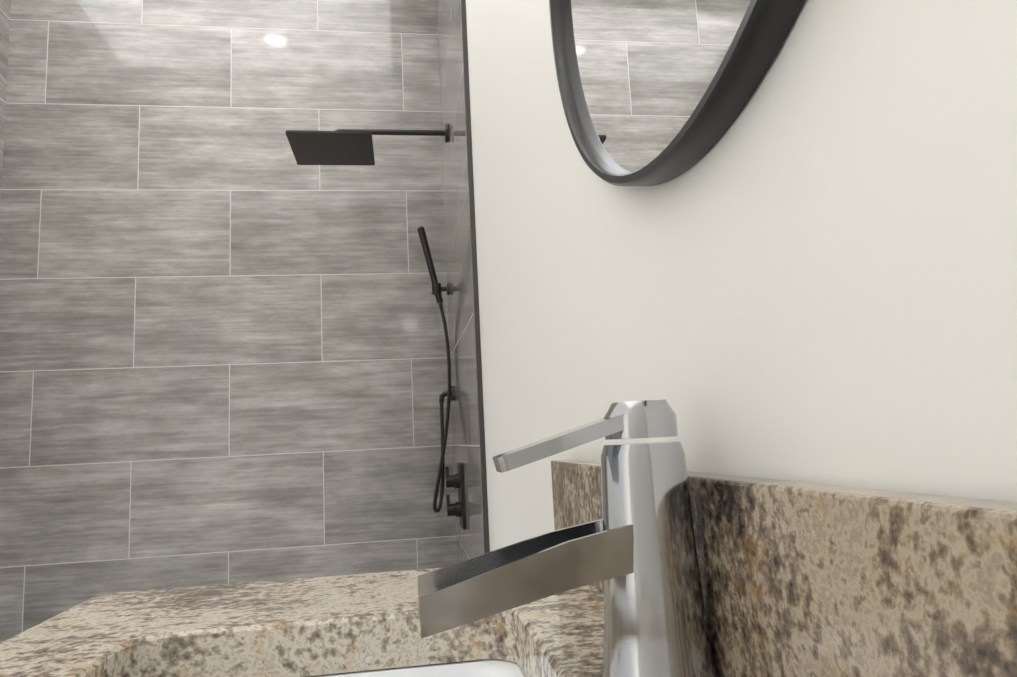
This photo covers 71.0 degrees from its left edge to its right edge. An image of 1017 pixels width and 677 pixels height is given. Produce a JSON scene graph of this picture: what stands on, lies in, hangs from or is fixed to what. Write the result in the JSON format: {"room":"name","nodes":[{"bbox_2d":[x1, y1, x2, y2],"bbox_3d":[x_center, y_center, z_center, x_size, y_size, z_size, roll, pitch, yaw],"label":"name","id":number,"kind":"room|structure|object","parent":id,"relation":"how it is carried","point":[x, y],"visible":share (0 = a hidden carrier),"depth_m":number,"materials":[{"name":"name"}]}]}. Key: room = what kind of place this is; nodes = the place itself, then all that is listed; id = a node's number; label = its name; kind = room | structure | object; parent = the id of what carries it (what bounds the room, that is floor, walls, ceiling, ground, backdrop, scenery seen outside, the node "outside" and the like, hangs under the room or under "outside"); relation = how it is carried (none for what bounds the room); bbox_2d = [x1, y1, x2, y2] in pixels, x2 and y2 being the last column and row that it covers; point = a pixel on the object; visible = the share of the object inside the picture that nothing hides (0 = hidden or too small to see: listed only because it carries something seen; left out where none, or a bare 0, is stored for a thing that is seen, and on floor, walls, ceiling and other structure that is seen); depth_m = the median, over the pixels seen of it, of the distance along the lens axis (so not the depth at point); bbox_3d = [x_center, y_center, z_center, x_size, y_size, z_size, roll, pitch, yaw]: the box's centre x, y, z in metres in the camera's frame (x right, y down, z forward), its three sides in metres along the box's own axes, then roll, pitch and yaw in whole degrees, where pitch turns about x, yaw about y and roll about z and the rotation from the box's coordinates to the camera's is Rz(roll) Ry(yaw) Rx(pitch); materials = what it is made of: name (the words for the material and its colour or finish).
{"room":"bathroom","nodes":[
{"label":"bathroom","id":0,"kind":"room"},
{"bbox_2d":[466,0,1016,551],"bbox_3d":[0.079,-0.195,1.069,0.120,2.903,3.350,-2,-8,-9],"label":"wall","id":1,"kind":"structure","parent":0,"point":[804,268],"depth_m":0.34,"materials":[{"name":"white paint"}]},
{"bbox_2d":[436,0,483,562],"bbox_3d":[-0.142,-0.036,2.122,0.010,2.903,0.920,-2,-8,-9],"label":"wall tile","id":2,"kind":"structure","parent":1,"relation":"attached to","point":[466,446],"depth_m":2.03,"materials":[{"name":"grey tile"}]},
{"bbox_2d":[286,123,448,165],"bbox_3d":[-0.434,-0.640,2.259,0.490,0.092,0.250,-2,-8,-9],"label":"shower head","id":3,"kind":"object","parent":2,"relation":"attached to","point":[338,146],"visible":1,"depth_m":2.24},
{"bbox_2d":[417,226,453,512],"bbox_3d":[-0.241,0.090,2.405,0.104,0.971,0.050,-2,-8,-9],"label":"shower","id":4,"kind":"object","parent":2,"relation":"attached to","point":[437,288],"visible":1,"depth_m":2.39,"materials":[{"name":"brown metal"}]},
{"bbox_2d":[445,462,465,529],"bbox_3d":[-0.162,0.470,2.136,0.050,0.190,0.130,-2,-8,-9],"label":"shower valve","id":5,"kind":"object","parent":2,"relation":"attached to","point":[456,481],"visible":1,"depth_m":2.12,"materials":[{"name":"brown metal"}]},
{"bbox_2d":[461,0,489,553],"bbox_3d":[-0.076,-0.103,1.668,0.012,2.903,0.006,-2,-8,-9],"label":"trim","id":6,"kind":"structure","parent":1,"relation":"attached to","point":[475,296],"depth_m":1.67,"materials":[{"name":"grey"}]},
{"bbox_2d":[549,0,803,185],"bbox_3d":[0.092,-0.383,0.464,0.021,0.556,0.556,-2,-8,-9],"label":"mirror","id":7,"kind":"object","parent":1,"relation":"attached to","point":[655,92],"visible":1,"depth_m":0.47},
{"bbox_3d":[-0.659,1.323,0.736,1.763,0.120,3.350,-2,-8,-9],"label":"floor","id":8,"kind":"structure","parent":0,"visible":0},
{"bbox_2d":[0,399,1016,676],"bbox_3d":[-0.084,0.592,0.242,0.489,1.130,0.895,-2,-8,-9],"label":"bathroom vanity","id":9,"kind":"object","parent":8,"relation":"on","point":[650,559],"visible":1,"depth_m":0.37,"materials":[{"name":"beige stone"}]},
{"bbox_2d":[417,399,719,676],"bbox_3d":[0.030,0.109,0.382,0.156,0.148,0.062,-2,-8,-9],"label":"faucet","id":10,"kind":"object","parent":9,"relation":"on","point":[654,548],"depth_m":0.37,"materials":[{"name":"silver metal"}]},
{"bbox_3d":[-0.967,0.061,2.527,1.523,2.903,0.120,-2,-8,-9],"label":"wall","id":11,"kind":"structure","parent":0,"visible":0},
{"bbox_2d":[0,0,456,642],"bbox_3d":[-0.969,-0.183,2.496,1.523,2.428,0.010,-2,-8,-9],"label":"wall tile","id":12,"kind":"structure","parent":11,"relation":"attached to","point":[222,350],"depth_m":2.48,"materials":[{"name":"grey tile"}]},
{"bbox_3d":[-1.545,-0.149,0.822,0.120,2.903,3.350,-2,-8,-9],"label":"wall","id":13,"kind":"structure","parent":0,"visible":0},
{"bbox_2d":[0,0,10,202],"bbox_3d":[-1.664,-0.214,2.030,0.010,2.428,0.710,-2,-8,-9],"label":"wall tile","id":14,"kind":"structure","parent":13,"relation":"attached to","point":[5,7],"depth_m":2.46,"materials":[{"name":"grey tile"}]}
]}

